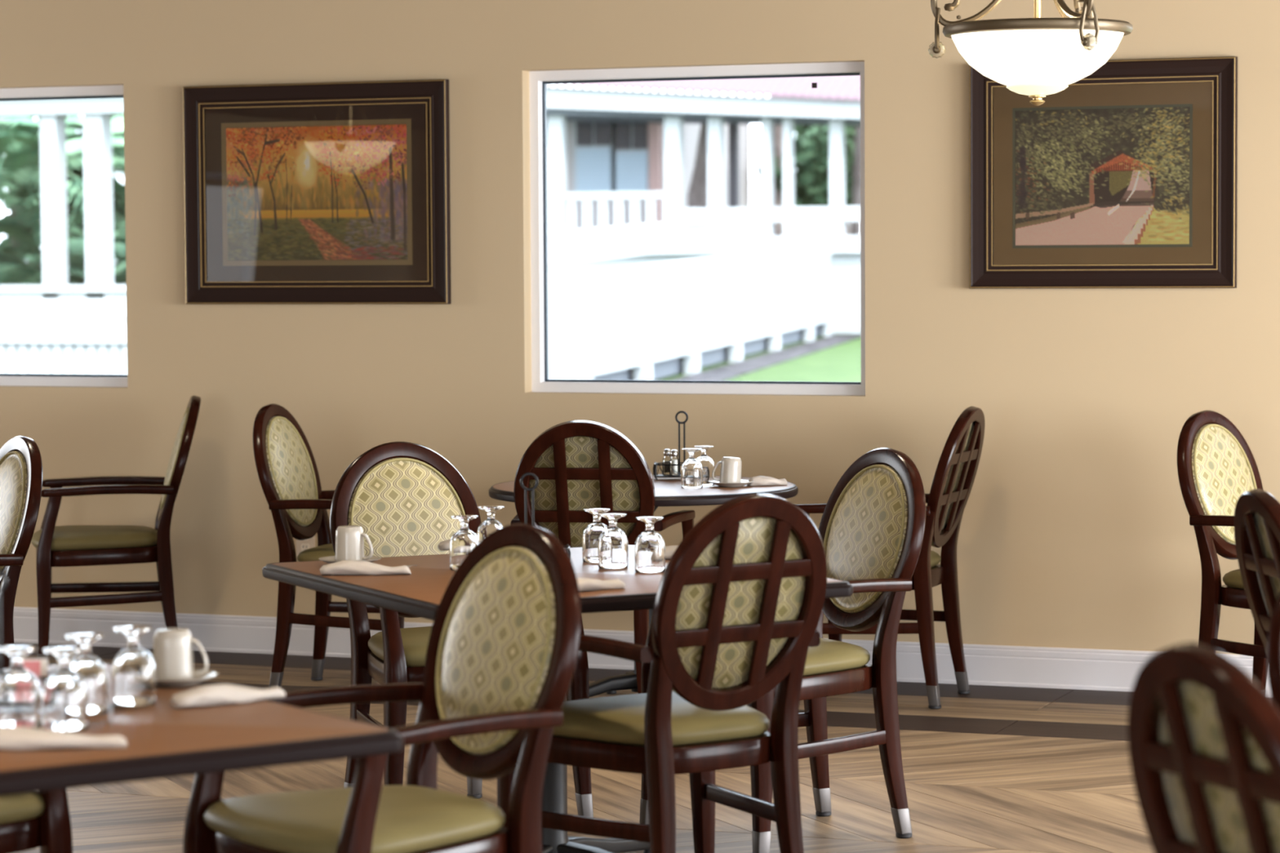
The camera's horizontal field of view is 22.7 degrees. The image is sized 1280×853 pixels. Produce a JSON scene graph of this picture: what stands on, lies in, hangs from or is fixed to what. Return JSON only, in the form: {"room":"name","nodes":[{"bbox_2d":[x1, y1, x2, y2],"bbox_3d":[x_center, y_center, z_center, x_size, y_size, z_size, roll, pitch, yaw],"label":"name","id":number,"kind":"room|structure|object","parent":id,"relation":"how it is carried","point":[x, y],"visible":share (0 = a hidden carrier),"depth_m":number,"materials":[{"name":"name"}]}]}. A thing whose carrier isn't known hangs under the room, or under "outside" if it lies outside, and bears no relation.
{"room":"restaurant dining room","nodes":[
{"label":"restaurant dining room","id":0,"kind":"room"},
{"bbox_2d":[0,0,1279,654],"bbox_3d":[0.217,-0.388,11.372,14.600,2.520,0.200,1,3,21],"label":"wall","id":1,"kind":"structure","parent":0,"point":[1075,531],"depth_m":11.29,"materials":[{"name":"paint"}]},
{"bbox_2d":[0,84,128,386],"bbox_3d":[-2.758,-0.740,12.499,1.796,1.153,0.060,1,3,21],"label":"window","id":2,"kind":"structure","parent":1,"relation":"in","point":[111,91],"depth_m":12.27,"materials":[{"name":"white plastic"}]},
{"bbox_2d":[296,535,315,557],"bbox_3d":[-1.249,0.431,11.872,0.076,0.122,0.011,1,3,21],"label":"wall outlet","id":3,"kind":"object","parent":1,"relation":"attached to","point":[301,545],"visible":0.4,"depth_m":11.87,"materials":[{"name":"beige"}]},
{"bbox_2d":[301,543,309,551],"bbox_3d":[-1.250,0.451,11.871,0.034,0.028,0.003,1,3,21],"label":"receptacle","id":4,"kind":"object","parent":3,"relation":"attached to","point":[304,546],"depth_m":11.87,"materials":[{"name":"grey"}]},
{"bbox_2d":[182,79,451,304],"bbox_3d":[-1.203,-0.861,11.772,1.085,0.816,0.029,1,3,21],"label":"framed picture","id":5,"kind":"object","parent":1,"relation":"attached to","point":[313,193],"visible":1,"depth_m":11.77,"materials":[{"name":"black wood"}]},
{"bbox_2d":[226,124,407,260],"bbox_3d":[-1.199,-0.864,11.780,0.743,0.494,0.001,1,3,21],"label":"print","id":6,"kind":"object","parent":5,"relation":"attached to","point":[323,192],"depth_m":11.78},
{"bbox_2d":[13,606,1271,697],"bbox_3d":[0.185,0.807,11.333,14.160,0.138,0.018,1,3,21],"label":"baseboard","id":7,"kind":"structure","parent":1,"relation":"attached to","point":[1075,668],"depth_m":11.42,"materials":[{"name":"white"}]},
{"bbox_2d":[528,61,865,395],"bbox_3d":[0.214,-0.699,11.351,1.287,1.163,0.060,1,3,21],"label":"window","id":8,"kind":"structure","parent":1,"relation":"in","point":[540,382],"depth_m":11.43,"materials":[{"name":"white plastic"}]},
{"bbox_2d":[968,56,1237,288],"bbox_3d":[1.551,-0.848,10.706,0.910,0.765,0.029,1,3,21],"label":"framed picture","id":9,"kind":"object","parent":1,"relation":"attached to","point":[1125,175],"visible":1,"depth_m":10.70,"materials":[{"name":"black wood"}]},
{"bbox_2d":[1015,106,1189,244],"bbox_3d":[1.554,-0.841,10.715,0.595,0.456,0.001,1,3,21],"label":"print","id":10,"kind":"object","parent":9,"relation":"attached to","point":[1100,176],"depth_m":10.71},
{"bbox_2d":[13,643,1272,852],"bbox_3d":[-2.276,1.262,5.117,15.368,0.080,13.819,1,3,21],"label":"floor","id":11,"kind":"structure","parent":0,"point":[993,769],"depth_m":8.95,"materials":[{"name":"brown wood"}]},
{"bbox_2d":[0,435,42,668],"bbox_3d":[-2.001,0.526,8.930,0.633,0.982,0.607,-2,4,-31],"label":"armchair","id":12,"kind":"object","parent":11,"relation":"on","point":[20,458],"visible":0.84,"depth_m":8.90,"materials":[{"name":"brown wood"}]},
{"bbox_2d":[0,789,72,852],"bbox_3d":[-1.462,0.677,6.016,0.607,0.982,0.634,-2,4,-35],"label":"armchair","id":13,"kind":"object","parent":11,"relation":"on","point":[42,820],"visible":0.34,"depth_m":5.92,"materials":[{"name":"brown wood"}]},
{"bbox_2d":[0,791,44,824],"bbox_3d":[-1.413,0.699,5.957,0.514,0.062,0.468,-2,4,-35],"label":"seat cushion","id":14,"kind":"object","parent":13,"relation":"on","point":[24,808],"depth_m":5.90,"materials":[{"name":"green leather"}]},
{"bbox_2d":[31,395,200,658],"bbox_3d":[-1.920,0.379,11.682,0.634,0.982,0.607,-1,3,-10],"label":"armchair","id":15,"kind":"object","parent":11,"relation":"on","point":[76,545],"visible":0.93,"depth_m":11.50,"materials":[{"name":"brown wood"}]},
{"bbox_2d":[31,524,157,551],"bbox_3d":[-1.995,0.400,11.665,0.468,0.062,0.514,-1,3,-10],"label":"seat cushion","id":16,"kind":"object","parent":15,"relation":"on","point":[50,537],"depth_m":11.48,"materials":[{"name":"green leather"}]},
{"bbox_2d":[0,662,403,795],"bbox_3d":[-1.087,0.840,5.102,1.019,0.749,1.101,-2,4,-35],"label":"dining table","id":17,"kind":"object","parent":11,"relation":"on","point":[164,740],"visible":0.54,"depth_m":4.83,"materials":[{"name":"brown wood"}]},
{"bbox_2d":[0,645,41,728],"bbox_3d":[-0.971,0.407,4.967,0.072,0.128,0.072,1,3,21],"label":"goblet","id":18,"kind":"object","parent":17,"relation":"on","point":[20,700],"visible":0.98,"depth_m":4.94,"materials":[{"name":"clear glass"}]},
{"bbox_2d":[0,568,55,698],"bbox_3d":[-1.052,0.344,5.193,0.189,0.228,0.104,0,3,0],"label":"condiment caddy","id":19,"kind":"object","parent":17,"relation":"on","point":[2,574],"visible":0.32,"depth_m":5.19,"materials":[{"name":"black metal"}]},
{"bbox_2d":[22,661,40,686],"bbox_3d":[-1.000,0.413,5.188,0.044,0.062,0.009,0,3,0],"label":"packet","id":20,"kind":"object","parent":19,"relation":"in","point":[34,667],"visible":0.29,"depth_m":5.19,"materials":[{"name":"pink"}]},
{"bbox_2d":[22,658,48,697],"bbox_3d":[-0.992,0.412,5.212,0.044,0.062,0.009,-1,3,-6],"label":"packet","id":21,"kind":"object","parent":19,"relation":"in","point":[44,662],"visible":0.21,"depth_m":5.21,"materials":[{"name":"white"}]},
{"bbox_2d":[0,726,127,751],"bbox_3d":[-0.895,0.466,4.759,0.256,0.033,0.054,0,3,-1],"label":"napkin","id":22,"kind":"object","parent":17,"relation":"on","point":[11,738],"visible":1,"depth_m":4.75,"materials":[{"name":"beige fabric"}]},
{"bbox_2d":[41,646,88,732],"bbox_3d":[-0.895,0.408,4.950,0.072,0.128,0.072,0,3,10],"label":"goblet","id":23,"kind":"object","parent":17,"relation":"on","point":[64,696],"visible":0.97,"depth_m":4.92,"materials":[{"name":"clear glass"}]},
{"bbox_2d":[65,632,108,715],"bbox_3d":[-0.894,0.398,5.131,0.072,0.128,0.072,0,3,4],"label":"goblet","id":24,"kind":"object","parent":17,"relation":"on","point":[91,668],"visible":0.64,"depth_m":5.11,"materials":[{"name":"clear glass"}]},
{"bbox_2d":[111,625,155,706],"bbox_3d":[-0.832,0.393,5.229,0.072,0.128,0.072,0,3,15],"label":"goblet","id":25,"kind":"object","parent":17,"relation":"on","point":[133,670],"visible":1,"depth_m":5.20,"materials":[{"name":"clear glass"}]},
{"bbox_2d":[155,669,218,687],"bbox_3d":[-0.799,0.435,5.473,0.148,0.018,0.148,1,3,21],"label":"saucer","id":26,"kind":"object","parent":17,"relation":"on","point":[208,674],"visible":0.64,"depth_m":5.43,"materials":[{"name":"beige ceramic"}]},
{"bbox_2d":[153,628,208,679],"bbox_3d":[-0.796,0.394,5.471,0.088,0.087,0.071,2,4,35],"label":"mug","id":27,"kind":"object","parent":26,"relation":"on","point":[173,657],"visible":0.94,"depth_m":5.45,"materials":[{"name":"beige ceramic"}]},
{"bbox_2d":[169,684,285,708],"bbox_3d":[-0.677,0.439,5.240,0.211,0.033,0.055,-3,4,-39],"label":"napkin","id":28,"kind":"object","parent":17,"relation":"on","point":[220,694],"visible":1,"depth_m":5.21,"materials":[{"name":"beige fabric"}]},
{"bbox_2d":[253,403,404,688],"bbox_3d":[-0.993,0.414,10.918,0.634,0.982,0.607,1,3,17],"label":"armchair","id":29,"kind":"object","parent":11,"relation":"on","point":[286,468],"visible":0.59,"depth_m":10.86,"materials":[{"name":"brown wood"}]},
{"bbox_2d":[297,543,335,561],"bbox_3d":[-0.918,0.434,10.902,0.468,0.062,0.514,1,3,17],"label":"seat cushion","id":30,"kind":"object","parent":29,"relation":"on","point":[322,550],"depth_m":10.79,"materials":[{"name":"green leather"}]},
{"bbox_2d":[182,523,581,852],"bbox_3d":[-0.444,0.682,5.809,0.634,0.982,0.607,-3,4,-37],"label":"armchair","id":31,"kind":"object","parent":11,"relation":"on","point":[503,647],"visible":0.89,"depth_m":5.81,"materials":[{"name":"brown wood"}]},
{"bbox_2d":[203,785,505,852],"bbox_3d":[-0.502,0.704,5.759,0.468,0.062,0.514,-3,4,-37],"label":"seat cushion","id":32,"kind":"object","parent":31,"relation":"on","point":[409,819],"depth_m":5.65,"materials":[{"name":"green leather"}]},
{"bbox_2d":[329,441,593,817],"bbox_3d":[-0.515,0.543,8.428,0.607,0.982,0.634,-2,3,-28],"label":"armchair","id":33,"kind":"object","parent":11,"relation":"on","point":[404,495],"visible":0.37,"depth_m":8.54,"materials":[{"name":"brown wood"}]},
{"bbox_2d":[368,626,431,666],"bbox_3d":[-0.483,0.566,8.359,0.514,0.062,0.468,-2,3,-28],"label":"seat cushion","id":34,"kind":"object","parent":33,"relation":"on","point":[408,647],"depth_m":8.10,"materials":[{"name":"green leather"}]},
{"bbox_2d":[262,544,853,852],"bbox_3d":[-0.212,0.712,7.415,1.019,0.749,1.101,-2,3,-27],"label":"dining table","id":35,"kind":"object","parent":11,"relation":"on","point":[420,593],"visible":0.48,"depth_m":7.31,"materials":[{"name":"brown wood"}]},
{"bbox_2d":[318,555,381,564],"bbox_3d":[-0.691,0.322,7.581,0.148,0.018,0.148,1,3,21],"label":"saucer","id":36,"kind":"object","parent":35,"relation":"on","point":[331,559],"visible":0.34,"depth_m":7.59,"materials":[{"name":"beige ceramic"}]},
{"bbox_2d":[334,525,373,560],"bbox_3d":[-0.685,0.281,7.572,0.071,0.087,0.089,-3,4,-39],"label":"mug","id":37,"kind":"object","parent":36,"relation":"on","point":[349,540],"visible":0.88,"depth_m":7.55,"materials":[{"name":"beige ceramic"}]},
{"bbox_2d":[320,560,411,575],"bbox_3d":[-0.635,0.326,7.357,0.211,0.033,0.055,-1,3,-3],"label":"napkin","id":38,"kind":"object","parent":35,"relation":"on","point":[344,567],"visible":1,"depth_m":7.34,"materials":[{"name":"beige fabric"}]},
{"bbox_2d":[438,538,450,551],"bbox_3d":[-0.420,0.292,7.978,0.176,0.033,0.056,-2,3,-25],"label":"napkin","id":39,"kind":"object","parent":35,"relation":"on","point":[443,545],"visible":0.14,"depth_m":7.93,"materials":[{"name":"beige fabric"}]},
{"bbox_2d":[448,515,479,570],"bbox_3d":[-0.411,0.272,7.457,0.072,0.128,0.072,1,3,21],"label":"goblet","id":40,"kind":"object","parent":35,"relation":"on","point":[464,540],"visible":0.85,"depth_m":7.43,"materials":[{"name":"clear glass"}]},
{"bbox_2d":[476,505,503,542],"bbox_3d":[-0.362,0.257,7.734,0.072,0.128,0.072,0,3,10],"label":"goblet","id":41,"kind":"object","parent":35,"relation":"on","point":[491,524],"visible":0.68,"depth_m":7.71,"materials":[{"name":"clear glass"}]},
{"bbox_2d":[520,472,570,558],"bbox_3d":[-0.258,0.221,7.428,0.189,0.228,0.104,0,3,0],"label":"condiment caddy","id":42,"kind":"object","parent":35,"relation":"on","point":[526,489],"visible":0.3,"depth_m":7.42,"materials":[{"name":"black metal"}]},
{"bbox_2d":[582,507,609,563],"bbox_3d":[-0.103,0.261,7.633,0.072,0.128,0.072,0,3,15],"label":"goblet","id":43,"kind":"object","parent":35,"relation":"on","point":[591,535],"visible":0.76,"depth_m":7.61,"materials":[{"name":"clear glass"}]},
{"bbox_2d":[577,577,625,591],"bbox_3d":[-0.134,0.345,6.958,0.226,0.031,0.061,-2,4,-31],"label":"napkin","id":44,"kind":"object","parent":35,"relation":"on","point":[584,584],"visible":0.48,"depth_m":6.97,"materials":[{"name":"beige fabric"}]},
{"bbox_2d":[597,512,628,568],"bbox_3d":[-0.063,0.268,7.483,0.072,0.128,0.072,0,3,4],"label":"goblet","id":45,"kind":"object","parent":35,"relation":"on","point":[612,548],"visible":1,"depth_m":7.46,"materials":[{"name":"clear glass"}]},
{"bbox_2d":[634,515,665,573],"bbox_3d":[0.023,0.273,7.382,0.072,0.128,0.072,0,3,-2],"label":"goblet","id":46,"kind":"object","parent":35,"relation":"on","point":[650,548],"visible":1,"depth_m":7.36,"materials":[{"name":"clear glass"}]},
{"bbox_2d":[665,545,678,559],"bbox_3d":[0.098,0.303,7.731,0.176,0.030,0.063,-3,4,-39],"label":"napkin","id":47,"kind":"object","parent":35,"relation":"on","point":[669,550],"visible":0.12,"depth_m":7.68,"materials":[{"name":"beige fabric"}]},
{"bbox_2d":[510,420,695,693],"bbox_3d":[-0.140,0.455,10.048,0.607,0.982,0.634,0,3,9],"label":"armchair","id":48,"kind":"object","parent":11,"relation":"on","point":[578,465],"visible":0.48,"depth_m":9.79,"materials":[{"name":"brown wood"}]},
{"bbox_2d":[488,475,798,697],"bbox_3d":[0.013,0.558,10.406,1.009,0.735,1.009,1,3,21],"label":"dining table","id":49,"kind":"object","parent":11,"relation":"on","point":[668,491],"visible":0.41,"depth_m":10.20,"materials":[{"name":"brown wood"}]},
{"bbox_2d":[653,410,688,479],"bbox_3d":[0.140,0.061,10.633,0.189,0.228,0.104,-1,3,-3],"label":"condiment caddy","id":50,"kind":"object","parent":49,"relation":"on","point":[655,474],"visible":0.59,"depth_m":10.62,"materials":[{"name":"black metal"}]},
{"bbox_2d":[662,448,671,474],"bbox_3d":[0.091,0.117,10.667,0.034,0.084,0.034,1,3,21],"label":"shaker","id":51,"kind":"object","parent":50,"relation":"in","point":[667,451],"visible":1,"depth_m":10.66,"materials":[{"name":"clear glass"}]},
{"bbox_2d":[653,473,680,477],"bbox_3d":[0.140,0.164,10.638,0.188,0.005,0.102,0,3,-2],"label":"tray","id":52,"kind":"object","parent":50,"relation":"on","point":[655,475],"depth_m":10.59,"materials":[{"name":"black metal"}]},
{"bbox_2d":[669,449,679,475],"bbox_3d":[0.114,0.119,10.630,0.034,0.084,0.034,1,3,21],"label":"shaker","id":53,"kind":"object","parent":50,"relation":"in","point":[673,452],"visible":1,"depth_m":10.62,"materials":[{"name":"clear glass"}]},
{"bbox_2d":[680,448,702,488],"bbox_3d":[0.168,0.134,10.249,0.072,0.128,0.072,1,3,21],"label":"goblet","id":54,"kind":"object","parent":49,"relation":"on","point":[691,471],"visible":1,"depth_m":10.22,"materials":[{"name":"clear glass"}]},
{"bbox_2d":[694,445,715,485],"bbox_3d":[0.209,0.126,10.384,0.072,0.128,0.072,0,3,7],"label":"goblet","id":55,"kind":"object","parent":49,"relation":"on","point":[708,464],"visible":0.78,"depth_m":10.36,"materials":[{"name":"clear glass"}]},
{"bbox_2d":[707,480,753,487],"bbox_3d":[0.294,0.185,10.295,0.148,0.018,0.148,1,3,21],"label":"saucer","id":56,"kind":"object","parent":49,"relation":"on","point":[743,482],"visible":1,"depth_m":10.25,"materials":[{"name":"beige ceramic"}]},
{"bbox_2d":[711,457,741,482],"bbox_3d":[0.285,0.144,10.293,0.088,0.091,0.072,-3,4,-36],"label":"mug","id":57,"kind":"object","parent":56,"relation":"on","point":[731,467],"visible":0.98,"depth_m":10.27,"materials":[{"name":"beige ceramic"}]},
{"bbox_2d":[746,475,787,485],"bbox_3d":[0.413,0.175,10.329,0.131,0.032,0.058,-1,3,-9],"label":"napkin","id":58,"kind":"object","parent":49,"relation":"on","point":[758,480],"visible":1,"depth_m":10.31,"materials":[{"name":"beige fabric"}]},
{"bbox_2d":[497,493,826,852],"bbox_3d":[0.077,0.619,6.927,0.607,0.982,0.634,-3,4,-35],"label":"armchair","id":59,"kind":"object","parent":11,"relation":"on","point":[739,604],"visible":0.88,"depth_m":6.77,"materials":[{"name":"brown wood"}]},
{"bbox_2d":[552,691,769,746],"bbox_3d":[0.036,0.635,6.994,0.514,0.062,0.469,-3,4,-35],"label":"seat cushion","id":60,"kind":"object","parent":59,"relation":"on","point":[624,720],"depth_m":6.84,"materials":[{"name":"green leather"}]},
{"bbox_2d":[639,447,925,852],"bbox_3d":[0.395,0.554,8.119,0.634,0.982,0.607,-2,4,-30],"label":"armchair","id":61,"kind":"object","parent":11,"relation":"on","point":[871,530],"visible":0.61,"depth_m":8.08,"materials":[{"name":"brown wood"}]},
{"bbox_2d":[803,637,870,675],"bbox_3d":[0.326,0.576,8.086,0.469,0.062,0.514,-2,4,-30],"label":"seat cushion","id":62,"kind":"object","parent":61,"relation":"on","point":[831,657],"depth_m":7.97,"materials":[{"name":"green leather"}]},
{"bbox_2d":[795,405,985,709],"bbox_3d":[0.829,0.419,10.617,0.634,0.982,0.607,1,3,20],"label":"armchair","id":63,"kind":"object","parent":11,"relation":"on","point":[955,473],"visible":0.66,"depth_m":10.45,"materials":[{"name":"brown wood"}]},
{"bbox_2d":[930,550,941,567],"bbox_3d":[0.755,0.437,10.640,0.469,0.062,0.514,1,3,20],"label":"seat cushion","id":64,"kind":"object","parent":63,"relation":"on","point":[935,558],"depth_m":10.61,"materials":[{"name":"green leather"}]},
{"bbox_2d":[1127,642,1279,852],"bbox_3d":[0.978,0.759,4.192,0.634,0.982,0.607,-2,3,-21],"label":"armchair","id":65,"kind":"object","parent":11,"relation":"on","point":[1203,735],"visible":1,"depth_m":4.10,"materials":[{"name":"brown wood"}]},
{"bbox_2d":[1177,409,1267,691],"bbox_3d":[2.021,0.447,9.954,0.634,0.982,0.607,2,4,41],"label":"armchair","id":66,"kind":"object","parent":11,"relation":"on","point":[1216,464],"visible":0.56,"depth_m":9.97,"materials":[{"name":"brown wood"}]},
{"bbox_2d":[1222,568,1244,589],"bbox_3d":[2.075,0.468,9.900,0.468,0.062,0.514,2,4,41],"label":"seat cushion","id":67,"kind":"object","parent":66,"relation":"on","point":[1232,580],"depth_m":9.88,"materials":[{"name":"green leather"}]},
{"bbox_2d":[1234,488,1279,657],"bbox_3d":[1.593,0.618,6.780,0.634,0.982,0.607,-1,3,-7],"label":"armchair","id":68,"kind":"object","parent":11,"relation":"on","point":[1257,512],"visible":0.82,"depth_m":6.78,"materials":[{"name":"brown wood"}]},
{"bbox_2d":[1266,593,1279,711],"bbox_3d":[1.380,0.696,5.325,0.607,0.982,0.634,-2,3,-24],"label":"armchair","id":69,"kind":"object","parent":11,"relation":"on","point":[1273,636],"visible":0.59,"depth_m":5.44,"materials":[{"name":"brown wood"}]},
{"bbox_2d":[685,122,707,228],"bbox_3d":[1.349,-5.366,69.607,0.842,2.572,0.600,1,3,21],"label":"bare tree","id":70,"kind":"object","parent":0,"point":[697,196],"visible":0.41,"depth_m":69.44,"materials":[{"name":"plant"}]},
{"bbox_3d":[-2.161,-1.356,5.179,14.600,0.100,13.350,1,3,21],"label":"ceiling","id":71,"kind":"structure","parent":0,"visible":0},
{"bbox_2d":[928,0,1133,106],"bbox_3d":[1.032,-1.168,8.342,0.521,0.651,0.518,1,3,21],"label":"pendant lamp","id":72,"kind":"object","parent":71,"relation":"hanging from","point":[1037,57],"visible":1,"depth_m":8.19,"materials":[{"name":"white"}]},
{"label":"outside","id":73,"kind":"structure","parent":0,"visible":0},
{"bbox_2d":[0,320,861,382],"bbox_3d":[8.652,-2.585,77.806,100.000,0.001,129.750,1,3,21],"label":"lawn","id":74,"kind":"structure","parent":73,"point":[841,362],"depth_m":45.78,"materials":[{"name":"green plant"}]},
{"bbox_2d":[0,131,125,320],"bbox_3d":[-9.462,-2.683,47.996,5.283,3.551,4.481,2,4,31],"label":"tree","id":75,"kind":"object","parent":74,"relation":"on","point":[28,161],"visible":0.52,"depth_m":47.12,"materials":[{"name":"green plant"}]},
{"bbox_2d":[0,115,125,261],"bbox_3d":[-8.806,-3.042,50.305,5.303,4.012,5.740,1,3,21],"label":"palm tree","id":76,"kind":"object","parent":74,"relation":"on","point":[11,125],"visible":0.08,"depth_m":49.41,"materials":[{"name":"green plant"}]},
{"bbox_2d":[0,262,126,321],"bbox_3d":[-7.750,-1.069,45.808,4.981,3.182,4.938,1,3,21],"label":"palm tree","id":77,"kind":"object","parent":74,"relation":"on","point":[8,272],"visible":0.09,"depth_m":44.61,"materials":[{"name":"green plant"}]},
{"bbox_2d":[0,160,126,321],"bbox_3d":[-7.744,-2.471,48.451,4.756,3.059,5.499,-2,3,-27],"label":"tree","id":78,"kind":"object","parent":74,"relation":"on","point":[75,218],"visible":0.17,"depth_m":46.95,"materials":[{"name":"green plant"}]},
{"bbox_2d":[0,220,126,321],"bbox_3d":[-8.677,-1.759,46.124,5.111,2.415,6.166,1,3,21],"label":"tree","id":79,"kind":"object","parent":74,"relation":"on","point":[76,248],"visible":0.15,"depth_m":45.27,"materials":[{"name":"green plant"}]},
{"bbox_2d":[0,97,127,374],"bbox_3d":[-7.814,-2.573,42.814,8.500,3.850,3.800,1,3,21],"label":"covered porch","id":80,"kind":"object","parent":74,"relation":"on","point":[26,347],"visible":0.32,"depth_m":40.95,"materials":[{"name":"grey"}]},
{"bbox_2d":[24,114,124,150],"bbox_3d":[-8.532,-3.814,53.905,6.111,5.167,5.362,1,3,21],"label":"palm tree","id":81,"kind":"object","parent":74,"relation":"on","point":[113,116],"visible":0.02,"depth_m":52.33,"materials":[{"name":"green plant"}]},
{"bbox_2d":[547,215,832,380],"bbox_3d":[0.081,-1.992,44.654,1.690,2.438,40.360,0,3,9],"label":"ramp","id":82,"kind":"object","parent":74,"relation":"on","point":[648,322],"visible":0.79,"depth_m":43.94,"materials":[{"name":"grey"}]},
{"bbox_2d":[546,75,860,333],"bbox_3d":[1.318,-6.579,71.162,17.000,8.733,11.000,1,3,21],"label":"building","id":83,"kind":"structure","parent":74,"relation":"on","point":[615,157],"depth_m":66.29,"materials":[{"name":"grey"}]},
{"bbox_2d":[671,334,860,380],"bbox_3d":[1.547,-0.881,46.335,0.670,0.018,36.000,0,3,9],"label":"sidewalk","id":84,"kind":"structure","parent":74,"relation":"on","point":[731,371],"depth_m":48.56,"materials":[{"name":"grey concrete"}]},
{"bbox_2d":[751,95,829,235],"bbox_3d":[3.152,-7.441,76.257,5.290,9.902,5.405,1,3,21],"label":"tree","id":85,"kind":"object","parent":74,"relation":"on","point":[809,157],"visible":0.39,"depth_m":76.11,"materials":[{"name":"green plant"}]},
{"bbox_2d":[791,96,857,235],"bbox_3d":[5.209,-6.081,79.915,3.354,6.761,2.828,1,3,21],"label":"tree","id":86,"kind":"object","parent":74,"relation":"on","point":[820,135],"visible":0.16,"depth_m":79.22,"materials":[{"name":"green plant"}]},
{"bbox_2d":[850,100,860,235],"bbox_3d":[5.537,-6.667,73.892,1.891,8.574,1.798,-1,3,-19],"label":"tree","id":87,"kind":"object","parent":74,"relation":"on","point":[855,225],"visible":0.02,"depth_m":73.02,"materials":[{"name":"green plant"}]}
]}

